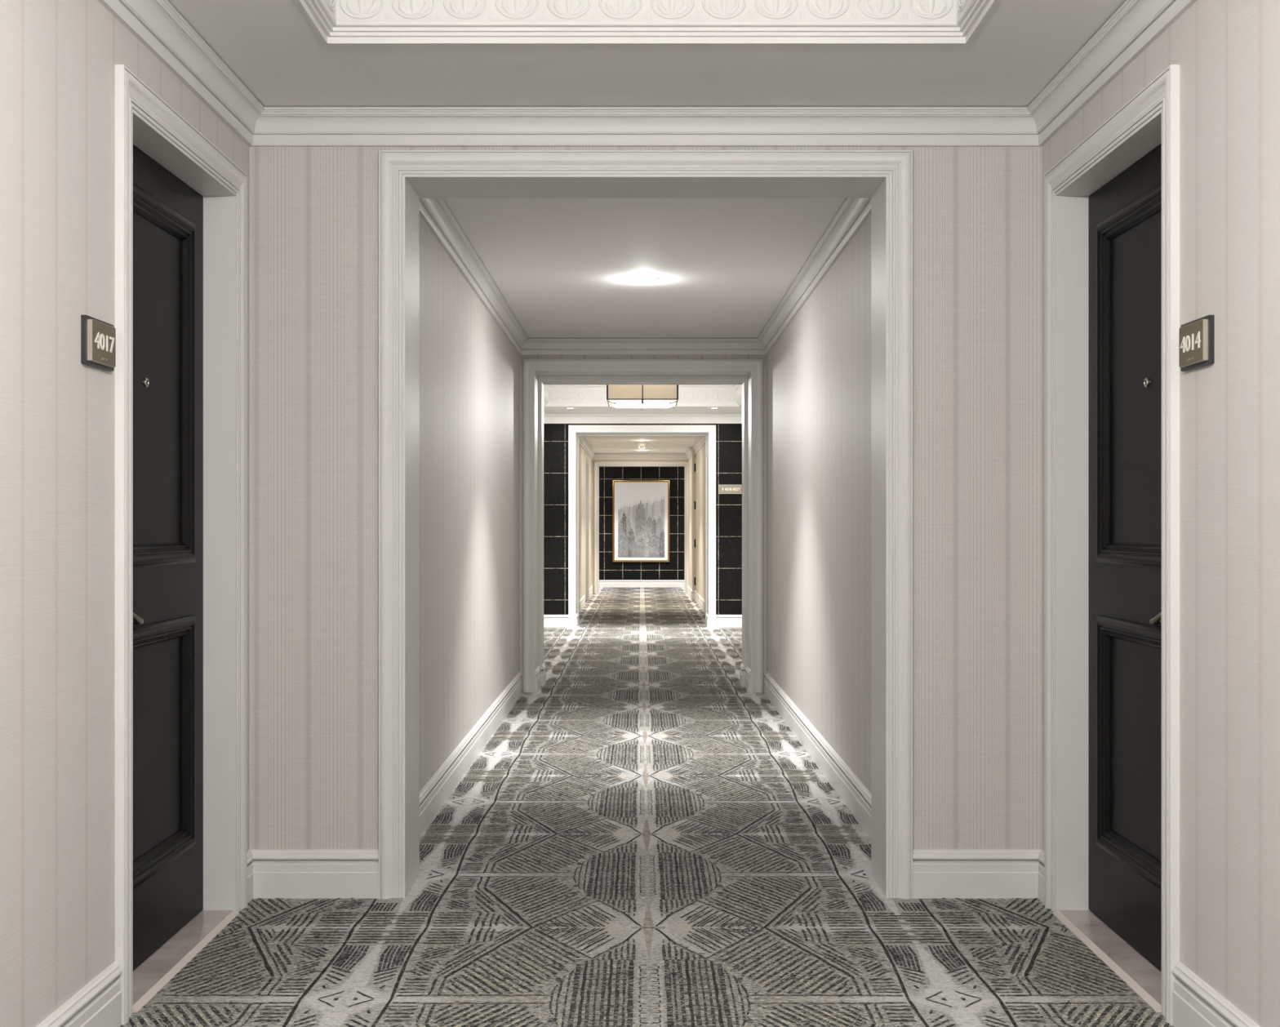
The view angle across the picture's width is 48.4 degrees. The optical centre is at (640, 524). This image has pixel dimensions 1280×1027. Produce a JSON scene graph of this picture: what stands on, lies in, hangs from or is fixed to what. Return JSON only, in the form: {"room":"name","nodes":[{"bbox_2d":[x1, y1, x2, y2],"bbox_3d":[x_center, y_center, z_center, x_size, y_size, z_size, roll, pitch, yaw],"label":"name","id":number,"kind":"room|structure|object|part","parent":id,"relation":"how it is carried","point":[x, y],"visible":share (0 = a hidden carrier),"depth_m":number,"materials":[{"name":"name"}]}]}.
{"room":"hotel corridor","nodes":[
{"label":"hotel corridor","id":0,"kind":"room"},
{"bbox_2d":[0,0,249,1026],"bbox_3d":[-1.323,-0.241,0.662,0.160,2.850,7.925,0,0,0],"label":"wall","id":1,"kind":"structure","parent":0,"point":[59,59],"depth_m":3.04,"materials":[{"name":"paint"}]},
{"bbox_2d":[36,961,122,1026],"bbox_3d":[-1.234,1.109,0.033,0.018,0.151,6.665,0,0,0],"label":"baseboard","id":2,"kind":"structure","parent":1,"relation":"attached to","point":[98,1003],"depth_m":3.21,"materials":[{"name":"white wood"}]},
{"bbox_2d":[80,315,115,371],"bbox_3d":[-1.231,-0.411,3.247,0.024,0.108,0.168,0,0,0],"label":"number sign","id":3,"kind":"object","parent":1,"relation":"attached to","point":[98,337],"visible":1,"depth_m":3.21,"materials":[{"name":"black"}]},
{"bbox_3d":[-1.221,-0.410,3.242,0.001,0.090,0.139,0,0,0],"label":"plate","id":4,"kind":"part","parent":3,"relation":"part of","materials":[{"name":"brown metal"}]},
{"bbox_2d":[115,64,247,1024],"bbox_3d":[-1.325,0.049,3.895,0.211,2.270,1.055,0,0,0],"label":"door","id":5,"kind":"structure","parent":1,"relation":"in","point":[181,202],"depth_m":4.09,"materials":[{"name":"black paint"}]},
{"bbox_3d":[-1.286,0.236,3.600,0.040,0.048,0.174,0,0,-8],"label":"lever handle","id":6,"kind":"part","parent":5,"relation":"part of","materials":[{"name":"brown metal"}]},
{"bbox_3d":[-1.330,-0.388,3.895,0.028,1.003,0.662,0,0,0],"label":"panel moulding","id":7,"kind":"part","parent":5,"relation":"part of","materials":[{"name":"black paint"}]},
{"bbox_3d":[-1.330,0.611,3.895,0.028,0.682,0.662,0,0,0],"label":"panel moulding","id":8,"kind":"part","parent":5,"relation":"part of","materials":[{"name":"black paint"}]},
{"bbox_2d":[97,0,1196,146],"bbox_3d":[0.015,-1.254,0.613,2.516,0.111,7.825,0,0,0],"label":"trim","id":9,"kind":"structure","parent":1,"relation":"attached to","point":[1135,24],"depth_m":4.49,"materials":[{"name":"white paint"}]},
{"bbox_2d":[419,215,519,791],"bbox_3d":[-0.913,-0.241,7.415,0.120,2.850,5.240,0,0,0],"label":"wall","id":10,"kind":"structure","parent":0,"point":[469,368],"depth_m":6.75,"materials":[{"name":"paint"}]},
{"bbox_2d":[419,671,522,836],"bbox_3d":[-0.844,1.109,7.415,0.018,0.151,5.240,0,0,0],"label":"baseboard","id":11,"kind":"structure","parent":10,"relation":"attached to","point":[433,796],"depth_m":6.72,"materials":[{"name":"white wood"}]},
{"bbox_2d":[579,444,591,599],"bbox_3d":[-0.935,-0.241,20.595,0.200,2.850,7.250,0,0,0],"label":"wall","id":12,"kind":"structure","parent":0,"point":[582,451],"depth_m":20.65,"materials":[{"name":"paint"}]},
{"bbox_2d":[579,595,585,612],"bbox_3d":[-0.826,1.111,18.922,0.018,0.145,3.905,0,0,0],"label":"baseboard","id":13,"kind":"structure","parent":12,"relation":"attached to","point":[582,602],"depth_m":19.94,"materials":[{"name":"white wood"}]},
{"bbox_2d":[583,453,588,599],"bbox_3d":[-0.883,0.076,21.575,0.144,2.215,1.400,0,0,0],"label":"door","id":14,"kind":"structure","parent":12,"relation":"in","point":[585,457],"depth_m":22.19,"materials":[{"name":"white wood"}]},
{"bbox_2d":[588,585,592,599],"bbox_3d":[-0.826,1.111,23.247,0.018,0.145,1.945,0,0,0],"label":"baseboard","id":15,"kind":"structure","parent":12,"relation":"attached to","point":[590,589],"depth_m":23.18,"materials":[{"name":"white wood"}]},
{"bbox_2d":[591,459,688,593],"bbox_3d":[0.015,-0.241,24.335,4.640,2.850,0.230,0,0,0],"label":"wall","id":16,"kind":"structure","parent":0,"point":[593,460],"depth_m":24.22,"materials":[{"name":"paint"}]},
{"bbox_2d":[594,461,688,593],"bbox_3d":[0.015,0.059,24.335,1.620,2.249,0.278,0,0,0],"label":"trim","id":17,"kind":"structure","parent":16,"relation":"attached to","point":[597,464],"depth_m":24.21,"materials":[{"name":"white wood"}]},
{"bbox_2d":[599,466,684,579],"bbox_3d":[0.015,-0.241,26.780,4.640,2.850,0.120,0,0,0],"label":"wall","id":18,"kind":"structure","parent":0,"point":[673,569],"depth_m":26.72,"materials":[{"name":"black tile"}]},
{"bbox_2d":[613,480,669,561],"bbox_3d":[0.005,-0.057,26.702,1.064,1.530,0.036,0,0,0],"label":"framed picture","id":19,"kind":"object","parent":18,"relation":"attached to","point":[641,508],"visible":1,"depth_m":26.71,"materials":[{"name":"grey paper"}]},
{"bbox_2d":[599,579,684,586],"bbox_3d":[0.015,1.115,25.585,4.400,0.137,2.270,0,0,0],"label":"baseboard","id":20,"kind":"structure","parent":18,"relation":"attached to","point":[602,583],"depth_m":26.71,"materials":[{"name":"white wood"}]},
{"bbox_2d":[585,436,698,453],"bbox_3d":[0.015,-1.306,20.595,1.700,0.200,7.250,0,0,0],"label":"ceiling","id":21,"kind":"structure","parent":0,"point":[598,444],"depth_m":21.57,"materials":[{"name":"white paint"}]},
{"bbox_2d":[635,441,647,449],"bbox_3d":[0.015,-1.153,21.000,0.170,0.107,0.170,0,0,0],"label":"ceiling light","id":22,"kind":"object","parent":21,"relation":"attached to","point":[641,445],"visible":1,"depth_m":20.96,"materials":[{"name":"glass"}]},
{"bbox_2d":[543,423,742,614],"bbox_3d":[0.015,-0.241,16.650,3.500,2.850,0.640,0,0,0],"label":"wall","id":23,"kind":"structure","parent":0,"point":[728,436],"depth_m":16.33,"materials":[{"name":"black tile"}]},
{"bbox_2d":[575,612,578,627],"bbox_3d":[-0.738,1.111,16.555,0.018,0.145,0.430,0,0,0],"label":"baseboard","id":24,"kind":"structure","parent":23,"relation":"attached to","point":[577,613],"depth_m":16.42,"materials":[{"name":"white wood"}]},
{"bbox_2d":[568,425,715,627],"bbox_3d":[0.015,0.025,16.650,1.688,2.319,0.688,0,0,0],"label":"trim","id":25,"kind":"structure","parent":23,"relation":"attached to","point":[575,432],"depth_m":16.32,"materials":[{"name":"white wood"}]},
{"bbox_2d":[543,413,742,423],"bbox_3d":[0.015,-1.208,13.475,3.500,0.111,5.710,0,0,0],"label":"trim","id":26,"kind":"structure","parent":23,"relation":"attached to","point":[548,418],"depth_m":16.31,"materials":[{"name":"white wood"}]},
{"bbox_2d":[705,612,708,627],"bbox_3d":[0.768,1.111,16.555,0.018,0.145,0.430,0,0,0],"label":"baseboard","id":27,"kind":"structure","parent":23,"relation":"attached to","point":[706,614],"depth_m":16.43,"materials":[{"name":"white wood"}]},
{"bbox_2d":[718,484,741,493],"bbox_3d":[1.021,-0.400,16.322,0.264,0.106,0.017,0,0,0],"label":"direction sign","id":28,"kind":"object","parent":23,"relation":"attached to","point":[722,489],"visible":1,"depth_m":16.31,"materials":[{"name":"beige"}]},
{"bbox_2d":[543,384,742,413],"bbox_3d":[0.015,-1.414,13.475,3.500,0.300,5.710,0,0,0],"label":"ceiling","id":29,"kind":"structure","parent":0,"point":[547,410],"depth_m":15.80,"materials":[{"name":"white paint"}]},
{"bbox_2d":[563,407,576,408],"bbox_3d":[-0.770,-1.262,15.500,0.156,0.004,0.156,0,0,0],"label":"recessed light","id":30,"kind":"object","parent":29,"relation":"in","point":[563,407],"visible":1,"depth_m":15.46,"materials":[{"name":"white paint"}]},
{"bbox_2d":[606,384,678,409],"bbox_3d":[0.015,-1.294,13.500,0.665,0.369,0.665,0,0,0],"label":"ceiling light","id":31,"kind":"object","parent":29,"relation":"attached to","point":[620,396],"visible":0.92,"depth_m":13.18,"materials":[{"name":"beige fabric"}]},
{"bbox_3d":[0.015,-1.242,13.178,0.638,0.171,0.003,0,0,0],"label":"shade panel","id":32,"kind":"part","parent":31,"relation":"part of","materials":[{"name":"beige fabric"}]},
{"bbox_2d":[608,400,675,408],"bbox_3d":[0.015,-1.137,13.500,0.626,0.026,0.626,0,0,0],"label":"diffuser","id":33,"kind":"object","parent":31,"relation":"attached to","point":[617,403],"depth_m":13.38,"materials":[{"name":"white glass"}]},
{"bbox_2d":[543,384,742,406],"bbox_3d":[0.015,-1.369,13.485,2.078,0.221,3.478,0,0,0],"label":"trim","id":34,"kind":"structure","parent":29,"relation":"attached to","point":[553,395],"depth_m":15.19,"materials":[{"name":"white paint"}]},
{"bbox_2d":[707,407,721,408],"bbox_3d":[0.800,-1.262,15.500,0.156,0.004,0.156,0,0,0],"label":"recessed light","id":35,"kind":"object","parent":29,"relation":"in","point":[708,407],"visible":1,"depth_m":15.47,"materials":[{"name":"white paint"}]},
{"bbox_2d":[520,355,766,692],"bbox_3d":[0.015,-0.241,10.328,3.740,2.850,0.585,0,0,0],"label":"wall","id":36,"kind":"structure","parent":0,"point":[763,357],"depth_m":10.04,"materials":[{"name":"paint"}]},
{"bbox_2d":[534,662,546,692],"bbox_3d":[-0.726,1.109,10.322,0.042,0.151,0.555,0,0,0],"label":"baseboard","id":37,"kind":"structure","parent":36,"relation":"attached to","point":[540,673],"depth_m":10.34,"materials":[{"name":"white wood"}]},
{"bbox_2d":[523,359,762,693],"bbox_3d":[0.015,0.013,10.328,1.682,2.343,0.633,0,0,0],"label":"trim","id":38,"kind":"structure","parent":36,"relation":"attached to","point":[537,373],"depth_m":10.02,"materials":[{"name":"white wood"}]},
{"bbox_2d":[739,662,751,692],"bbox_3d":[0.756,1.109,10.322,0.042,0.151,0.555,0,0,0],"label":"baseboard","id":39,"kind":"structure","parent":36,"relation":"attached to","point":[745,672],"depth_m":10.36,"materials":[{"name":"white wood"}]},
{"bbox_2d":[443,198,846,337],"bbox_3d":[0.015,-1.404,7.415,1.736,0.200,5.240,0,0,0],"label":"ceiling","id":40,"kind":"structure","parent":0,"point":[562,268],"depth_m":7.03,"materials":[{"name":"white paint"}]},
{"bbox_2d":[627,275,659,282],"bbox_3d":[0.015,-1.302,7.580,0.172,0.004,0.172,0,0,0],"label":"recessed light","id":41,"kind":"object","parent":40,"relation":"in","point":[641,278],"visible":1,"depth_m":7.58,"materials":[{"name":"white glass"}]},
{"bbox_2d":[249,146,1041,849],"bbox_3d":[0.015,-0.241,4.660,2.516,2.850,0.270,0,0,0],"label":"wall","id":42,"kind":"structure","parent":0,"point":[314,211],"depth_m":4.53,"materials":[{"name":"paper"}]},
{"bbox_2d":[247,849,378,903],"bbox_3d":[-1.036,1.109,4.475,0.414,0.151,0.100,0,0,0],"label":"baseboard","id":43,"kind":"structure","parent":42,"relation":"attached to","point":[271,873],"depth_m":4.51,"materials":[{"name":"white wood"}]},
{"bbox_2d":[378,150,912,898],"bbox_3d":[0.015,0.001,4.660,1.689,2.366,0.318,0,0,0],"label":"trim","id":44,"kind":"structure","parent":42,"relation":"attached to","point":[885,177],"depth_m":4.51,"materials":[{"name":"white wood"}]},
{"bbox_2d":[912,849,1044,903],"bbox_3d":[1.066,1.109,4.475,0.414,0.151,0.100,0,0,0],"label":"baseboard","id":45,"kind":"structure","parent":42,"relation":"attached to","point":[936,873],"depth_m":4.51,"materials":[{"name":"white wood"}]},
{"bbox_2d":[120,586,1173,1026],"bbox_3d":[0.012,1.208,11.708,4.406,0.052,30.024,0,0,0],"label":"floor","id":46,"kind":"structure","parent":0,"point":[642,838],"depth_m":4.37,"materials":[{"name":"carpet"}]},
{"bbox_2d":[133,910,239,1012],"bbox_3d":[-1.290,1.179,3.895,0.139,0.010,0.878,0,0,0],"label":"marble threshold","id":47,"kind":"object","parent":46,"relation":"on","point":[160,967],"visible":0.79,"depth_m":3.90,"materials":[{"name":"beige stone"}]},
{"bbox_2d":[1052,910,1161,1012],"bbox_3d":[1.321,1.179,3.895,0.139,0.010,0.878,0,0,0],"label":"marble threshold","id":48,"kind":"object","parent":46,"relation":"on","point":[1134,969],"visible":0.79,"depth_m":3.90,"materials":[{"name":"beige stone"}]},
{"bbox_2d":[167,0,1126,106],"bbox_3d":[0.015,-1.460,0.613,2.516,0.300,7.825,0,0,0],"label":"ceiling","id":49,"kind":"structure","parent":0,"point":[273,47],"depth_m":4.11,"materials":[{"name":"white paint"}]},
{"bbox_2d":[296,0,997,44],"bbox_3d":[0.015,-1.415,0.984,1.744,0.221,5.775,0,0,0],"label":"trim","id":50,"kind":"structure","parent":49,"relation":"attached to","point":[335,21],"depth_m":3.83,"materials":[{"name":"white paint"}]},
{"bbox_2d":[688,443,705,600],"bbox_3d":[0.936,-0.241,20.595,0.258,2.850,7.250,0,0,0],"label":"wall","id":51,"kind":"structure","parent":0,"point":[691,474],"depth_m":22.30,"materials":[{"name":"paint"}]},
{"bbox_2d":[579,436,705,459],"bbox_3d":[0.015,-1.151,20.595,1.700,0.111,7.250,0,0,0],"label":"trim","id":52,"kind":"structure","parent":51,"relation":"attached to","point":[700,441],"depth_m":24.17,"materials":[{"name":"white wood"}]},
{"bbox_2d":[687,585,705,613],"bbox_3d":[0.827,1.111,20.595,0.076,0.145,7.250,0,0,0],"label":"baseboard","id":53,"kind":"structure","parent":51,"relation":"attached to","point":[701,602],"depth_m":21.02,"materials":[{"name":"white wood"}]},
{"bbox_2d":[693,455,699,603],"bbox_3d":[0.860,0.082,21.674,0.050,2.196,1.249,0,0,0],"label":"door","id":54,"kind":"structure","parent":51,"relation":"in","point":[696,466],"depth_m":21.60,"materials":[{"name":"wood"}]},
{"bbox_2d":[766,213,871,792],"bbox_3d":[0.943,-0.241,7.415,0.120,2.850,5.240,0,0,0],"label":"wall","id":55,"kind":"structure","parent":0,"point":[819,368],"depth_m":6.87,"materials":[{"name":"paint"}]},
{"bbox_2d":[419,198,871,355],"bbox_3d":[0.015,-1.248,7.415,1.736,0.111,5.240,0,0,0],"label":"trim","id":56,"kind":"structure","parent":55,"relation":"attached to","point":[853,213],"depth_m":7.99,"materials":[{"name":"white paint"}]},
{"bbox_2d":[774,648,776,666],"bbox_3d":[0.879,0.873,9.310,0.008,0.116,0.072,0,0,0],"label":"wall outlet","id":57,"kind":"object","parent":55,"relation":"attached to","point":[775,648],"visible":1,"depth_m":9.29,"materials":[{"name":"grey plastic"}]},
{"bbox_2d":[764,671,871,838],"bbox_3d":[0.874,1.109,7.415,0.018,0.151,5.240,0,0,0],"label":"baseboard","id":58,"kind":"structure","parent":55,"relation":"attached to","point":[851,789],"depth_m":6.71,"materials":[{"name":"white wood"}]},
{"bbox_2d":[1041,0,1279,1026],"bbox_3d":[1.353,-0.241,0.662,0.160,2.850,7.925,0,0,0],"label":"wall","id":59,"kind":"structure","parent":0,"point":[1227,52],"depth_m":3.08,"materials":[{"name":"paint"}]},
{"bbox_2d":[1044,64,1179,1025],"bbox_3d":[1.355,0.049,3.895,0.211,2.270,1.055,0,0,0],"label":"door","id":60,"kind":"structure","parent":59,"relation":"in","point":[1112,203],"depth_m":4.09,"materials":[{"name":"black paint"}]},
{"bbox_3d":[1.360,-0.388,3.895,0.028,1.003,0.662,0,0,0],"label":"panel moulding","id":61,"kind":"part","parent":60,"relation":"part of","materials":[{"name":"black paint"}]},
{"bbox_3d":[1.360,0.611,3.895,0.028,0.682,0.662,0,0,0],"label":"panel moulding","id":62,"kind":"part","parent":60,"relation":"part of","materials":[{"name":"black paint"}]},
{"bbox_3d":[1.316,0.236,3.600,0.040,0.048,0.174,0,0,8],"label":"lever handle","id":63,"kind":"part","parent":60,"relation":"part of","materials":[{"name":"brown metal"}]},
{"bbox_2d":[1178,315,1214,371],"bbox_3d":[1.261,-0.411,3.247,0.024,0.108,0.168,0,0,0],"label":"number sign","id":64,"kind":"object","parent":59,"relation":"attached to","point":[1196,337],"visible":1,"depth_m":3.21,"materials":[{"name":"black"}]},
{"bbox_3d":[1.251,-0.410,3.242,0.001,0.090,0.139,0,0,0],"label":"plate","id":65,"kind":"part","parent":64,"relation":"part of","materials":[{"name":"brown metal"}]},
{"bbox_2d":[1172,961,1259,1026],"bbox_3d":[1.264,1.109,0.033,0.018,0.151,6.665,0,0,0],"label":"baseboard","id":66,"kind":"structure","parent":59,"relation":"attached to","point":[1196,1003],"depth_m":3.21,"materials":[{"name":"white wood"}]},
{"bbox_3d":[-1.795,-0.241,13.475,0.120,2.850,5.710,0,0,0],"label":"wall","id":67,"kind":"structure","parent":0,"visible":0},
{"bbox_2d":[543,614,568,627],"bbox_3d":[-1.282,1.111,13.475,0.906,0.145,5.710,0,0,0],"label":"baseboard","id":68,"kind":"structure","parent":67,"relation":"attached to","point":[549,620],"depth_m":16.31,"materials":[{"name":"white wood"}]},
{"bbox_3d":[1.825,-0.241,13.475,0.120,2.850,5.710,0,0,0],"label":"wall","id":69,"kind":"structure","parent":0,"visible":0},
{"bbox_2d":[715,614,742,627],"bbox_3d":[1.312,1.111,13.475,0.906,0.145,5.710,0,0,0],"label":"baseboard","id":70,"kind":"structure","parent":69,"relation":"attached to","point":[722,620],"depth_m":16.31,"materials":[{"name":"white wood"}]}
]}

